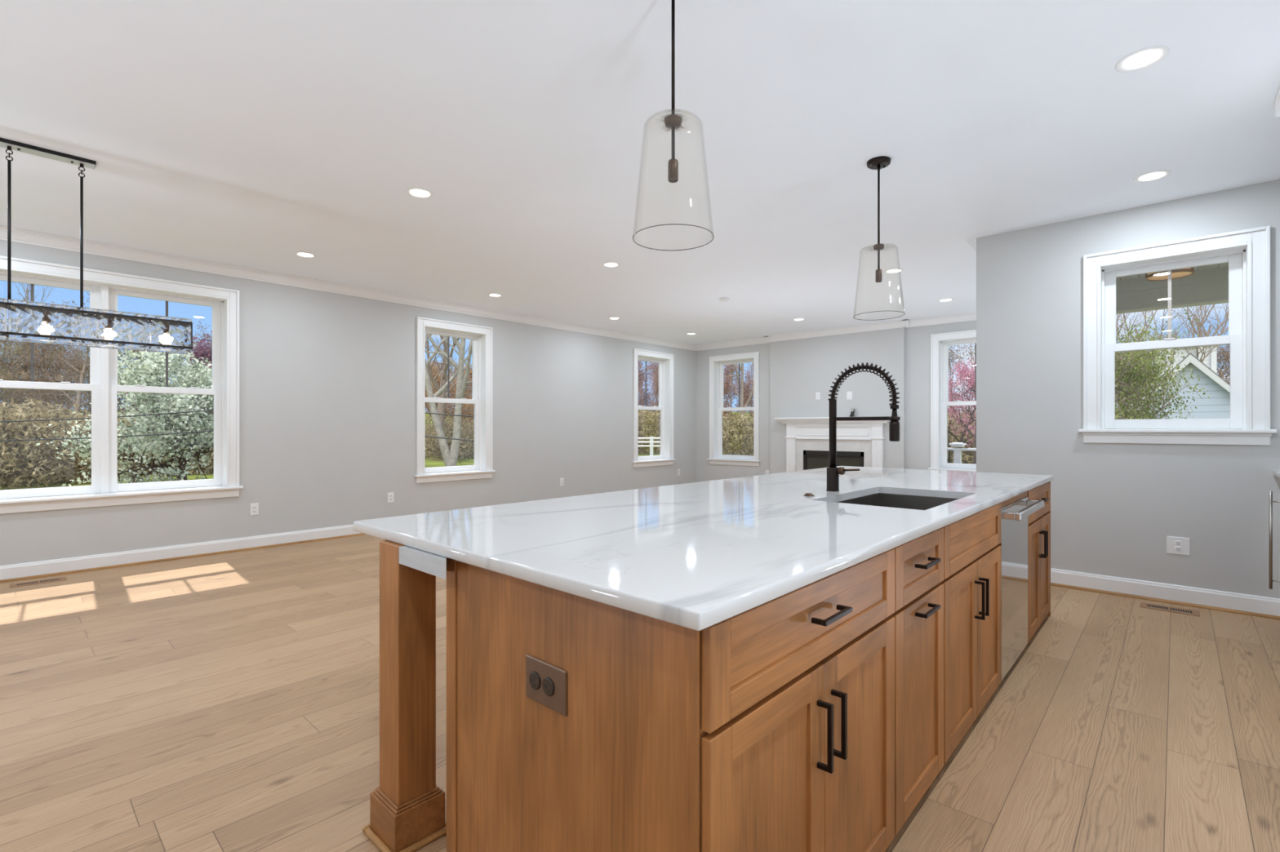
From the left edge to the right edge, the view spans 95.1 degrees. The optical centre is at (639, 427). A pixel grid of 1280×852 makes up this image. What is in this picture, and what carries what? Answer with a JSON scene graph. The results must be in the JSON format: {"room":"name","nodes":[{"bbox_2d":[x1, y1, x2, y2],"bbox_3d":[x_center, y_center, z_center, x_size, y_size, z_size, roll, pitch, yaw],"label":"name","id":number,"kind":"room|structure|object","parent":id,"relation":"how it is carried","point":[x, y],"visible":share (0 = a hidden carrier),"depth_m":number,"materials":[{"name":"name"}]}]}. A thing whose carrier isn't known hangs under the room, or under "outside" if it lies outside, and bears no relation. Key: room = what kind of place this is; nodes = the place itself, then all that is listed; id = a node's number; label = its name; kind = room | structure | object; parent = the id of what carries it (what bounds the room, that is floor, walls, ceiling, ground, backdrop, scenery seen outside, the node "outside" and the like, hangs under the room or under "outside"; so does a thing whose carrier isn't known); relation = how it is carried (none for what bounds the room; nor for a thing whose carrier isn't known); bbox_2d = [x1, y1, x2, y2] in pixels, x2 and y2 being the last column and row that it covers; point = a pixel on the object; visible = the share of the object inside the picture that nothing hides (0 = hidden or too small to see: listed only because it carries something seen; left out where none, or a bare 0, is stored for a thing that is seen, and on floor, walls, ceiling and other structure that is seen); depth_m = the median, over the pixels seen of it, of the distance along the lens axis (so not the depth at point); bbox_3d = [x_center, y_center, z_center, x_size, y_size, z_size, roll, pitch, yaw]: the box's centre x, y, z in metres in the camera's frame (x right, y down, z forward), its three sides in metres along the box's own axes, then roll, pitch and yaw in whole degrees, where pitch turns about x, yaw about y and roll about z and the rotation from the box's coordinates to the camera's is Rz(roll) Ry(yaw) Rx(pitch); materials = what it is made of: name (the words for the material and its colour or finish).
{"room":"kitchen","nodes":[
{"label":"kitchen","id":0,"kind":"room"},
{"bbox_2d":[0,240,696,566],"bbox_3d":[-3.186,-0.163,7.065,0.200,2.926,12.920,0,0,42],"label":"wall","id":1,"kind":"structure","parent":0,"point":[327,380],"depth_m":6.81,"materials":[{"name":"grey paint"}]},
{"bbox_2d":[0,255,243,514],"bbox_3d":[-4.808,-0.347,5.265,0.278,2.086,2.051,0,0,42],"label":"window","id":2,"kind":"structure","parent":1,"relation":"in","point":[104,287],"depth_m":5.35,"materials":[{"name":"white paint"}]},
{"bbox_2d":[0,524,365,582],"bbox_3d":[-3.100,1.185,6.986,0.033,0.131,12.520,0,0,42],"label":"baseboard","id":3,"kind":"structure","parent":1,"relation":"attached to","point":[9,573],"depth_m":5.48,"materials":[{"name":"white paint"}]},
{"bbox_2d":[249,502,258,515],"bbox_3d":[-3.978,0.840,6.044,0.009,0.122,0.076,0,0,42],"label":"wall outlet","id":4,"kind":"object","parent":1,"relation":"attached to","point":[254,508],"visible":1,"depth_m":6.04,"materials":[{"name":"white plastic"}]},
{"bbox_2d":[0,224,697,351],"bbox_3d":[-3.083,-1.575,6.970,0.080,0.102,12.520,0,0,42],"label":"trim","id":5,"kind":"structure","parent":1,"relation":"attached to","point":[18,234],"depth_m":6.19,"materials":[{"name":"white paint"}]},
{"bbox_2d":[414,316,495,483],"bbox_3d":[-2.492,-0.347,7.794,0.278,2.086,1.149,0,0,42],"label":"window","id":6,"kind":"structure","parent":1,"relation":"in","point":[482,337],"depth_m":7.91,"materials":[{"name":"white paint"}]},
{"bbox_2d":[632,348,675,467],"bbox_3d":[0.191,-0.347,10.725,0.278,2.086,1.146,0,0,42],"label":"window","id":7,"kind":"structure","parent":1,"relation":"in","point":[665,361],"depth_m":10.99,"materials":[{"name":"white paint"}]},
{"bbox_2d":[0,0,1279,345],"bbox_3d":[-0.102,-1.686,4.242,8.560,0.120,12.920,0,0,42],"label":"ceiling","id":8,"kind":"structure","parent":0,"point":[253,134],"depth_m":3.28,"materials":[{"name":"white paint"}]},
{"bbox_2d":[0,137,192,354],"bbox_3d":[-3.492,-1.064,3.443,0.194,1.124,1.364,0,0,42],"label":"linear chandelier","id":9,"kind":"object","parent":8,"relation":"hanging from","point":[28,322],"visible":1,"depth_m":3.51,"materials":[{"name":"clear glass"}]},
{"bbox_2d":[293,251,316,257],"bbox_3d":[-3.141,-1.623,5.500,0.184,0.007,0.184,0,0,42],"label":"recessed light","id":10,"kind":"object","parent":8,"relation":"in","point":[306,255],"visible":1,"depth_m":5.50,"materials":[{"name":"white paint"}]},
{"bbox_2d":[405,187,434,198],"bbox_3d":[-1.523,-1.623,4.053,0.184,0.007,0.184,0,0,42],"label":"recessed light","id":11,"kind":"object","parent":8,"relation":"in","point":[419,193],"visible":1,"depth_m":4.05,"materials":[{"name":"white paint"}]},
{"bbox_2d":[632,0,714,250],"bbox_3d":[0.119,-1.154,2.111,0.293,0.944,0.293,0,0,-5],"label":"glass pendant","id":12,"kind":"object","parent":8,"relation":"hanging from","point":[673,122],"visible":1,"depth_m":2.10,"materials":[{"name":"clear glass"}]},
{"bbox_2d":[667,158,678,182],"bbox_3d":[0.119,-0.928,2.111,0.037,0.076,0.037,0,0,42],"label":"socket","id":13,"kind":"object","parent":12,"relation":"attached to","point":[673,164],"depth_m":2.10,"materials":[{"name":"brown metal"}]},
{"bbox_2d":[853,155,905,319],"bbox_3d":[1.455,-1.154,3.570,0.293,0.944,0.293,0,0,0],"label":"glass pendant","id":14,"kind":"object","parent":8,"relation":"hanging from","point":[879,162],"visible":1,"depth_m":3.56,"materials":[{"name":"clear glass"}]},
{"bbox_2d":[1115,44,1169,72],"bbox_3d":[2.212,-1.623,2.581,0.184,0.007,0.184,0,0,42],"label":"recessed light","id":15,"kind":"object","parent":8,"relation":"in","point":[1143,58],"visible":1,"depth_m":2.57,"materials":[{"name":"white paint"}]},
{"bbox_2d":[1133,169,1171,182],"bbox_3d":[3.306,-1.623,3.782,0.184,0.007,0.184,0,0,42],"label":"recessed light","id":16,"kind":"object","parent":8,"relation":"in","point":[1156,175],"visible":1,"depth_m":3.77,"materials":[{"name":"white paint"}]},
{"bbox_2d":[0,534,1279,851],"bbox_3d":[-0.102,1.275,4.242,8.160,0.050,12.520,0,0,42],"label":"floor","id":17,"kind":"structure","parent":0,"point":[229,702],"depth_m":2.45,"materials":[{"name":"brown wood"}]},
{"bbox_2d":[9,577,66,587],"bbox_3d":[-4.856,1.247,4.729,0.130,0.006,0.320,0,0,42],"label":"floor vent","id":18,"kind":"object","parent":17,"relation":"in","point":[32,583],"visible":1,"depth_m":4.72,"materials":[{"name":"brown wood"}]},
{"bbox_2d":[362,540,446,851],"bbox_3d":[-0.719,0.800,1.812,0.206,0.900,0.195,0,0,42],"label":"island post","id":19,"kind":"object","parent":17,"relation":"on","point":[407,807],"visible":0.82,"depth_m":1.76,"materials":[{"name":"brown wood"}]},
{"bbox_2d":[399,546,446,579],"bbox_3d":[-0.594,0.375,1.651,0.271,0.050,0.048,0,0,42],"label":"support rail","id":20,"kind":"object","parent":19,"relation":"attached to","point":[422,561],"visible":0.86,"depth_m":1.63,"materials":[{"name":"grey wood"}]},
{"bbox_2d":[446,548,894,851],"bbox_3d":[0.120,0.800,1.673,0.928,0.899,0.949,0,0,42],"label":"base cabinet","id":21,"kind":"object","parent":17,"relation":"on","point":[797,687],"depth_m":1.31,"materials":[{"name":"brown wood"}]},
{"bbox_2d":[525,654,566,716],"bbox_3d":[-0.217,0.588,1.339,0.147,0.100,0.010,0,0,42],"label":"island outlet","id":22,"kind":"object","parent":21,"relation":"attached to","point":[545,683],"visible":1,"depth_m":1.33,"materials":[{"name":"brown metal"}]},
{"bbox_2d":[528,671,540,689],"bbox_3d":[-0.245,0.588,1.361,0.041,0.041,0.004,0,0,42],"label":"receptacle","id":23,"kind":"object","parent":22,"relation":"attached to","point":[534,677],"depth_m":1.36,"materials":[{"name":"brown plastic"}]},
{"bbox_2d":[542,677,554,696],"bbox_3d":[-0.208,0.588,1.327,0.041,0.041,0.004,0,0,42],"label":"receptacle","id":24,"kind":"object","parent":22,"relation":"attached to","point":[548,683],"depth_m":1.32,"materials":[{"name":"brown plastic"}]},
{"bbox_2d":[353,466,1053,631],"bbox_3d":[0.884,0.333,2.934,1.456,0.034,3.908,0,0,42],"label":"countertop","id":25,"kind":"structure","parent":21,"relation":"on","point":[700,556],"depth_m":1.78,"materials":[{"name":"stone"}]},
{"bbox_2d":[826,362,900,491],"bbox_3d":[1.072,0.000,2.833,0.355,0.632,0.062,0,0,44],"label":"faucet","id":26,"kind":"object","parent":25,"relation":"on","point":[833,472],"visible":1,"depth_m":2.89,"materials":[{"name":"brown metal"}]},
{"bbox_2d":[835,493,959,510],"bbox_3d":[1.188,0.462,2.695,0.481,0.222,0.813,0,0,42],"label":"sink","id":27,"kind":"object","parent":25,"relation":"in","point":[882,500],"visible":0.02,"depth_m":3.04,"materials":[{"name":"metal"}]},
{"bbox_2d":[773,416,890,471],"bbox_3d":[3.125,0.538,9.572,2.000,1.424,0.160,0,0,42],"label":"fireplace","id":28,"kind":"object","parent":17,"relation":"on","point":[860,443],"visible":0.59,"depth_m":9.61,"materials":[{"name":"white paint"}]},
{"bbox_2d":[773,416,890,423],"bbox_3d":[3.125,-0.123,9.572,2.000,0.102,0.160,0,0,42],"label":"mantel shelf","id":29,"kind":"object","parent":28,"relation":"attached to","point":[803,420],"depth_m":9.68,"materials":[{"name":"white paint"}]},
{"bbox_2d":[889,527,943,835],"bbox_3d":[0.636,0.800,2.181,0.853,0.899,0.496,0,0,42],"label":"base cabinet","id":30,"kind":"object","parent":17,"relation":"on","point":[918,615],"visible":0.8,"depth_m":1.89,"materials":[{"name":"brown wood"}]},
{"bbox_2d":[895,493,1000,764],"bbox_3d":[1.117,0.800,2.707,0.853,0.899,0.930,0,0,42],"label":"base cabinet","id":31,"kind":"object","parent":17,"relation":"on","point":[971,582],"visible":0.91,"depth_m":2.39,"materials":[{"name":"brown wood"}]},
{"bbox_2d":[997,491,1044,681],"bbox_3d":[1.745,0.801,3.228,0.715,0.898,0.674,0,0,42],"label":"dishwasher","id":32,"kind":"object","parent":17,"relation":"on","point":[1015,511],"visible":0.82,"depth_m":2.98,"materials":[{"name":"metal"}]},
{"bbox_2d":[1026,481,1050,642],"bbox_3d":[2.157,0.800,3.861,0.878,0.899,0.804,0,0,42],"label":"base cabinet","id":33,"kind":"object","parent":17,"relation":"on","point":[1038,522],"depth_m":3.55,"materials":[{"name":"brown wood"}]},
{"bbox_2d":[1139,602,1199,616],"bbox_3d":[3.640,1.247,4.029,0.304,0.006,0.140,0,0,42],"label":"floor vent","id":34,"kind":"object","parent":17,"relation":"in","point":[1148,606],"visible":1,"depth_m":4.02,"materials":[{"name":"brown wood"}]},
{"bbox_2d":[1268,491,1279,589],"bbox_3d":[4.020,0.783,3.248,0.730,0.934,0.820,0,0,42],"label":"door handle","id":35,"kind":"object","parent":17,"relation":"on","point":[1270,493],"visible":1,"depth_m":3.48,"materials":[{"name":"metal"}]},
{"bbox_2d":[696,320,976,482],"bbox_3d":[3.355,-0.163,9.652,5.956,2.926,0.270,0,0,42],"label":"wall","id":36,"kind":"structure","parent":0,"point":[792,371],"depth_m":9.62,"materials":[{"name":"grey paint"}]},
{"bbox_2d":[706,351,760,466],"bbox_3d":[1.820,-0.342,11.079,1.149,2.086,0.278,0,0,42],"label":"window","id":37,"kind":"structure","parent":36,"relation":"in","point":[717,363],"depth_m":11.30,"materials":[{"name":"white paint"}]},
{"bbox_2d":[696,311,976,351],"bbox_3d":[3.187,-1.575,9.616,5.756,0.102,0.150,0,0,42],"label":"trim","id":38,"kind":"structure","parent":36,"relation":"attached to","point":[905,323],"depth_m":9.42,"materials":[{"name":"white paint"}]},
{"bbox_2d":[928,329,976,471],"bbox_3d":[4.775,-0.342,8.374,1.149,2.086,0.278,0,0,42],"label":"window","id":39,"kind":"structure","parent":36,"relation":"in","point":[940,343],"depth_m":8.64,"materials":[{"name":"white paint"}]},
{"bbox_2d":[976,179,1279,599],"bbox_3d":[3.910,-0.163,4.216,2.604,2.926,0.200,0,0,42],"label":"wall","id":40,"kind":"structure","parent":0,"point":[1114,507],"depth_m":4.43,"materials":[{"name":"grey paint"}]},
{"bbox_2d":[1050,568,1279,620],"bbox_3d":[3.522,1.185,4.413,1.764,0.131,0.033,0,0,42],"label":"baseboard","id":41,"kind":"structure","parent":40,"relation":"attached to","point":[1215,600],"depth_m":4.17,"materials":[{"name":"white paint"}]},
{"bbox_2d":[1078,225,1277,445],"bbox_3d":[3.844,-0.606,4.251,1.040,1.444,0.278,0,0,42],"label":"window","id":42,"kind":"structure","parent":40,"relation":"in","point":[1248,338],"depth_m":4.14,"materials":[{"name":"white paint"}]},
{"bbox_2d":[1166,536,1190,555],"bbox_3d":[3.820,0.838,4.157,0.122,0.122,0.009,0,0,42],"label":"wall outlet","id":43,"kind":"object","parent":40,"relation":"attached to","point":[1175,545],"visible":1,"depth_m":4.15,"materials":[{"name":"white plastic"}]},
{"bbox_2d":[1115,262,1228,281],"bbox_3d":[5.590,-1.580,4.441,4.550,0.060,2.400,0,0,42],"label":"ceiling","id":44,"kind":"structure","parent":0,"point":[1224,264],"depth_m":5.73,"materials":[{"name":"grey paint"}]},
{"bbox_2d":[1144,266,1195,280],"bbox_3d":[4.700,-1.448,5.200,0.340,0.205,0.340,0,0,42],"label":"porch light","id":45,"kind":"object","parent":44,"relation":"attached to","point":[1182,273],"visible":0.27,"depth_m":5.17,"materials":[{"name":"orange metal"}]},
{"bbox_2d":[1115,266,1228,314],"bbox_3d":[6.284,-1.391,5.199,4.550,0.318,0.185,0,0,42],"label":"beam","id":46,"kind":"structure","parent":44,"relation":"attached to","point":[1208,286],"depth_m":5.91,"materials":[{"name":"grey paint"}]},
{"bbox_2d":[1273,84,1279,117],"bbox_3d":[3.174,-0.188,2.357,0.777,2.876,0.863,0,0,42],"label":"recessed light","id":47,"kind":"object","parent":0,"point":[1277,103],"visible":1,"depth_m":2.87,"materials":[{"name":"white paint"}]},
{"label":"outside","id":48,"kind":"structure","parent":0,"visible":0},
{"bbox_3d":[4.728,1.500,9.683,4.300,0.100,1.630,0,0,42],"label":"floor","id":49,"kind":"structure","parent":48,"visible":0},
{"bbox_2d":[947,442,976,463],"bbox_3d":[5.178,0.850,10.173,4.300,1.200,0.200,0,0,42],"label":"deck railing","id":50,"kind":"object","parent":49,"relation":"on","point":[957,451],"visible":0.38,"depth_m":9.92,"materials":[{"name":"white wood"}]},
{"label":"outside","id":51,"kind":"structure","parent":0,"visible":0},
{"bbox_2d":[0,408,1147,490],"bbox_3d":[0.000,-2.052,0.000,260.000,7.940,260.000,0,0,42],"label":"ground","id":52,"kind":"structure","parent":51,"point":[438,462],"depth_m":29.40,"materials":[{"name":"green plant"}]},
{"bbox_2d":[0,340,27,405],"bbox_3d":[-31.197,-1.935,26.647,5.527,6.988,4.679,0,0,34],"label":"tree","id":53,"kind":"object","parent":52,"relation":"on","point":[9,344],"visible":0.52,"depth_m":27.67,"materials":[{"name":"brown plant"}]},
{"bbox_2d":[0,341,50,407],"bbox_3d":[-39.048,-2.441,35.614,5.400,6.828,4.572,0,0,-10],"label":"tree","id":54,"kind":"object","parent":52,"relation":"on","point":[4,357],"visible":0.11,"depth_m":35.88,"materials":[{"name":"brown plant"}]},
{"bbox_2d":[0,282,62,398],"bbox_3d":[-50.029,-7.457,47.464,5.697,15.164,4.179,0,0,-23],"label":"bare tree","id":55,"kind":"object","parent":52,"relation":"on","point":[26,291],"visible":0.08,"depth_m":47.49,"materials":[{"name":"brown plant"}]},
{"bbox_2d":[0,342,85,402],"bbox_3d":[-44.517,-3.434,42.316,6.346,8.023,5.372,0,0,-1],"label":"tree","id":56,"kind":"object","parent":52,"relation":"on","point":[15,342],"visible":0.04,"depth_m":42.05,"materials":[{"name":"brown plant"}]},
{"bbox_2d":[0,319,87,417],"bbox_3d":[-31.434,-2.405,29.836,5.973,7.596,4.619,0,0,37],"label":"tree","id":57,"kind":"object","parent":52,"relation":"on","point":[28,348],"visible":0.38,"depth_m":29.55,"materials":[{"name":"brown plant"}]},
{"bbox_2d":[0,331,88,419],"bbox_3d":[-33.235,-2.455,32.353,5.787,7.316,4.899,0,0,-39],"label":"tree","id":58,"kind":"object","parent":52,"relation":"on","point":[63,347],"visible":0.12,"depth_m":32.35,"materials":[{"name":"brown plant"}]},
{"bbox_2d":[0,398,91,489],"bbox_3d":[-20.021,0.518,18.492,5.062,2.949,5.004,0,0,22],"label":"shrub","id":59,"kind":"object","parent":52,"relation":"on","point":[22,472],"visible":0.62,"depth_m":18.18,"materials":[{"name":"green plant"}]},
{"bbox_2d":[34,343,89,414],"bbox_3d":[-45.436,-3.532,46.182,6.174,7.852,4.774,0,0,39],"label":"tree","id":60,"kind":"object","parent":52,"relation":"on","point":[77,351],"visible":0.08,"depth_m":46.04,"materials":[{"name":"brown plant"}]},
{"bbox_2d":[0,396,138,487],"bbox_3d":[-20.068,0.460,19.506,5.260,3.064,5.200,0,0,-32],"label":"shrub","id":61,"kind":"object","parent":52,"relation":"on","point":[68,415],"visible":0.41,"depth_m":18.79,"materials":[{"name":"green plant"}]},
{"bbox_2d":[0,292,146,422],"bbox_3d":[-27.494,-2.456,28.409,5.067,8.333,6.552,0,0,-29],"label":"tree","id":62,"kind":"object","parent":52,"relation":"on","point":[75,372],"visible":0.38,"depth_m":28.32,"materials":[{"name":"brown plant"}]},
{"bbox_2d":[54,347,122,416],"bbox_3d":[-41.603,-2.755,44.304,4.645,6.937,5.487,0,0,6],"label":"tree","id":63,"kind":"object","parent":52,"relation":"on","point":[82,348],"visible":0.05,"depth_m":43.73,"materials":[{"name":"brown plant"}]},
{"bbox_2d":[49,346,136,418],"bbox_3d":[-33.291,-2.627,36.620,4.969,7.421,5.869,0,0,42],"label":"tree","id":64,"kind":"object","parent":52,"relation":"on","point":[84,353],"visible":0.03,"depth_m":36.18,"materials":[{"name":"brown plant"}]},
{"bbox_2d":[35,344,213,486],"bbox_3d":[-13.585,-0.411,17.343,4.196,5.241,5.466,0,0,-2],"label":"flowering bush","id":65,"kind":"object","parent":52,"relation":"on","point":[185,450],"visible":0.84,"depth_m":16.24,"materials":[{"name":"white plant"}]},
{"bbox_2d":[117,406,193,474],"bbox_3d":[-21.188,0.565,25.007,5.246,3.056,5.186,0,0,-8],"label":"shrub","id":66,"kind":"object","parent":52,"relation":"on","point":[125,420],"visible":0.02,"depth_m":24.03,"materials":[{"name":"green plant"}]},
{"bbox_2d":[121,330,213,423],"bbox_3d":[-19.850,-1.256,26.204,6.004,6.526,3.777,0,0,-37],"label":"tree","id":67,"kind":"object","parent":52,"relation":"on","point":[201,351],"visible":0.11,"depth_m":26.30,"materials":[{"name":"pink plant"}]},
{"bbox_2d":[130,407,213,476],"bbox_3d":[-17.387,0.431,23.993,5.403,3.147,5.341,0,0,-17],"label":"shrub","id":68,"kind":"object","parent":52,"relation":"on","point":[211,464],"visible":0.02,"depth_m":22.50,"materials":[{"name":"green plant"}]},
{"bbox_2d":[192,318,212,347],"bbox_3d":[-25.739,-2.602,36.492,6.262,7.964,4.842,0,0,-34],"label":"tree","id":69,"kind":"object","parent":52,"relation":"on","point":[203,334],"visible":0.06,"depth_m":35.13,"materials":[{"name":"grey plant"}]},
{"bbox_2d":[425,333,471,466],"bbox_3d":[-9.375,-5.287,26.843,9.639,14.736,8.808,0,0,18],"label":"bare tree","id":70,"kind":"object","parent":52,"relation":"on","point":[450,457],"visible":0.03,"depth_m":26.82,"materials":[{"name":"grey plant"}]},
{"bbox_2d":[426,335,471,457],"bbox_3d":[-11.057,-4.960,33.188,6.458,13.568,8.805,0,0,-14],"label":"bare tree","id":71,"kind":"object","parent":52,"relation":"on","point":[441,406],"visible":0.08,"depth_m":33.57,"materials":[{"name":"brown plant"}]},
{"bbox_2d":[425,416,474,459],"bbox_3d":[-11.016,0.562,34.501,4.473,2.636,4.524,0,0,22],"label":"shrub","id":72,"kind":"object","parent":52,"relation":"on","point":[449,435],"visible":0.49,"depth_m":33.62,"materials":[{"name":"green plant"}]},
{"bbox_2d":[425,369,474,436],"bbox_3d":[-12.346,-1.058,37.808,4.741,5.371,3.757,0,0,11],"label":"tree","id":73,"kind":"object","parent":52,"relation":"on","point":[438,380],"visible":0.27,"depth_m":37.77,"materials":[{"name":"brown plant"}]},
{"bbox_2d":[434,359,474,432],"bbox_3d":[-12.433,-1.558,41.005,4.383,6.266,5.531,0,0,7],"label":"tree","id":74,"kind":"object","parent":52,"relation":"on","point":[467,393],"visible":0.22,"depth_m":40.79,"materials":[{"name":"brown plant"}]},
{"bbox_2d":[448,417,474,457],"bbox_3d":[-9.757,0.550,35.993,4.524,2.636,4.473,0,0,-4],"label":"shrub","id":75,"kind":"object","parent":52,"relation":"on","point":[473,428],"visible":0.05,"depth_m":34.94,"materials":[{"name":"green plant"}]},
{"bbox_2d":[638,360,657,419],"bbox_3d":[-0.296,-2.530,46.053,3.900,7.703,4.043,0,0,-26],"label":"tree","id":76,"kind":"object","parent":52,"relation":"on","point":[640,372],"visible":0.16,"depth_m":45.22,"materials":[{"name":"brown plant"}]},
{"bbox_2d":[638,361,660,424],"bbox_3d":[0.839,-1.957,42.099,3.592,7.095,3.724,0,0,38],"label":"tree","id":77,"kind":"object","parent":52,"relation":"on","point":[655,385],"visible":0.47,"depth_m":41.56,"materials":[{"name":"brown plant"}]},
{"bbox_2d":[638,409,660,453],"bbox_3d":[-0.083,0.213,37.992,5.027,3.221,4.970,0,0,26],"label":"shrub","id":78,"kind":"object","parent":52,"relation":"on","point":[644,434],"visible":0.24,"depth_m":37.04,"materials":[{"name":"green plant"}]},
{"bbox_2d":[638,436,660,455],"bbox_3d":[0.651,1.141,33.000,2.641,1.300,0.198,0,0,0],"label":"fence","id":79,"kind":"object","parent":52,"relation":"on","point":[651,446],"visible":0.25,"depth_m":32.97,"materials":[{"name":"white wood"}]},
{"bbox_2d":[722,411,753,455],"bbox_3d":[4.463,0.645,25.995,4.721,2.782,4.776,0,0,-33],"label":"shrub","id":80,"kind":"object","parent":52,"relation":"on","point":[746,422],"visible":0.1,"depth_m":25.35,"materials":[{"name":"green plant"}]},
{"bbox_2d":[722,364,753,426],"bbox_3d":[6.604,-1.832,40.857,3.724,7.095,3.592,0,0,-5],"label":"tree","id":81,"kind":"object","parent":52,"relation":"on","point":[726,386],"visible":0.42,"depth_m":40.94,"materials":[{"name":"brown plant"}]},
{"bbox_2d":[722,432,753,455],"bbox_3d":[4.293,1.008,21.997,3.064,1.686,3.037,0,0,25],"label":"shrub","id":82,"kind":"object","parent":52,"relation":"on","point":[748,446],"visible":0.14,"depth_m":21.80,"materials":[{"name":"green plant"}]},
{"bbox_2d":[724,363,753,422],"bbox_3d":[5.996,-4.502,35.499,4.662,12.770,3.419,0,0,-35],"label":"bare tree","id":83,"kind":"object","parent":52,"relation":"on","point":[741,383],"visible":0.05,"depth_m":35.69,"materials":[{"name":"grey plant"}]},
{"bbox_2d":[733,362,753,417],"bbox_3d":[8.970,-2.316,45.146,3.937,7.500,3.797,0,0,8],"label":"tree","id":84,"kind":"object","parent":52,"relation":"on","point":[748,372],"visible":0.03,"depth_m":44.64,"materials":[{"name":"grey plant"}]},
{"bbox_2d":[947,343,974,421],"bbox_3d":[21.122,-2.476,40.367,4.847,7.972,6.268,0,0,-32],"label":"tree","id":85,"kind":"object","parent":52,"relation":"on","point":[950,354],"visible":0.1,"depth_m":39.87,"materials":[{"name":"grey plant"}]},
{"bbox_2d":[947,409,975,463],"bbox_3d":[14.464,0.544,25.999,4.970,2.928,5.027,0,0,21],"label":"shrub","id":86,"kind":"object","parent":52,"relation":"on","point":[964,456],"visible":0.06,"depth_m":25.06,"materials":[{"name":"green plant"}]},
{"bbox_2d":[947,357,976,464],"bbox_3d":[9.965,-0.107,17.138,3.472,4.029,3.867,0,0,-17],"label":"tree","id":87,"kind":"object","parent":52,"relation":"on","point":[961,375],"visible":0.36,"depth_m":17.66,"materials":[{"name":"pink plant"}]},
{"bbox_2d":[947,360,976,453],"bbox_3d":[11.903,-0.302,21.632,4.241,4.419,3.808,0,0,-4],"label":"tree","id":88,"kind":"object","parent":52,"relation":"on","point":[965,430],"visible":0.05,"depth_m":21.47,"materials":[{"name":"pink plant"}]},
{"bbox_2d":[1115,312,1164,429],"bbox_3d":[30.012,-3.883,36.783,4.863,10.216,6.630,0,0,41],"label":"bare tree","id":89,"kind":"object","parent":52,"relation":"on","point":[1117,318],"visible":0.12,"depth_m":36.27,"materials":[{"name":"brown plant"}]},
{"bbox_2d":[1115,306,1203,429],"bbox_3d":[26.559,-3.280,30.774,4.711,9.896,6.423,0,0,35],"label":"bare tree","id":90,"kind":"object","parent":52,"relation":"on","point":[1144,314],"visible":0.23,"depth_m":30.43,"materials":[{"name":"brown plant"}]},
{"bbox_2d":[1106,306,1218,429],"bbox_3d":[7.496,-0.214,9.515,2.803,4.404,3.010,0,0,32],"label":"leafy tree","id":91,"kind":"object","parent":52,"relation":"on","point":[1133,375],"visible":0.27,"depth_m":9.00,"materials":[{"name":"green plant"}]},
{"bbox_2d":[1132,303,1229,378],"bbox_3d":[32.545,-4.200,33.855,5.167,10.854,7.044,0,0,23],"label":"bare tree","id":92,"kind":"object","parent":52,"relation":"on","point":[1222,330],"visible":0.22,"depth_m":33.52,"materials":[{"name":"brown plant"}]},
{"bbox_2d":[1142,352,1230,429],"bbox_3d":[17.765,-0.216,18.946,2.338,4.033,4.460,0,0,42],"label":"neighboring house","id":93,"kind":"structure","parent":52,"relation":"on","point":[1217,406],"depth_m":17.33,"materials":[{"name":"white wood"}]},
{"bbox_2d":[1142,302,1230,382],"bbox_3d":[27.989,-3.242,29.386,6.215,9.577,4.559,0,0,-27],"label":"bare tree","id":94,"kind":"object","parent":52,"relation":"on","point":[1205,333],"visible":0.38,"depth_m":29.12,"materials":[{"name":"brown plant"}]},
{"bbox_2d":[1156,345,1218,379],"bbox_3d":[28.587,-1.300,30.771,2.500,5.700,4.600,0,0,42],"label":"house","id":95,"kind":"structure","parent":52,"relation":"on","point":[1211,360],"depth_m":29.02,"materials":[{"name":"white"}]},
{"bbox_2d":[1216,344,1230,384],"bbox_3d":[29.597,-1.635,29.716,4.858,6.178,3.756,0,0,-17],"label":"tree","id":96,"kind":"object","parent":52,"relation":"on","point":[1227,348],"visible":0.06,"depth_m":29.77,"materials":[{"name":"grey plant"}]},
{"bbox_3d":[-6.724,0.250,12.500,0.240,3.200,0.240,0,0,42],"label":"utility pole","id":97,"kind":"object","parent":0,"visible":0},
{"bbox_2d":[0,430,474,441],"bbox_3d":[-8.591,0.100,12.500,13.874,0.526,0.023,0,0,0],"label":"power line","id":98,"kind":"object","parent":97,"relation":"attached to","point":[208,430],"visible":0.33,"depth_m":12.49,"materials":[{"name":"black metal"}]},
{"bbox_2d":[0,409,474,422],"bbox_3d":[-8.591,-0.355,12.500,13.874,0.536,0.023,0,0,0],"label":"power line","id":99,"kind":"object","parent":97,"relation":"attached to","point":[206,410],"visible":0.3,"depth_m":12.49,"materials":[{"name":"black metal"}]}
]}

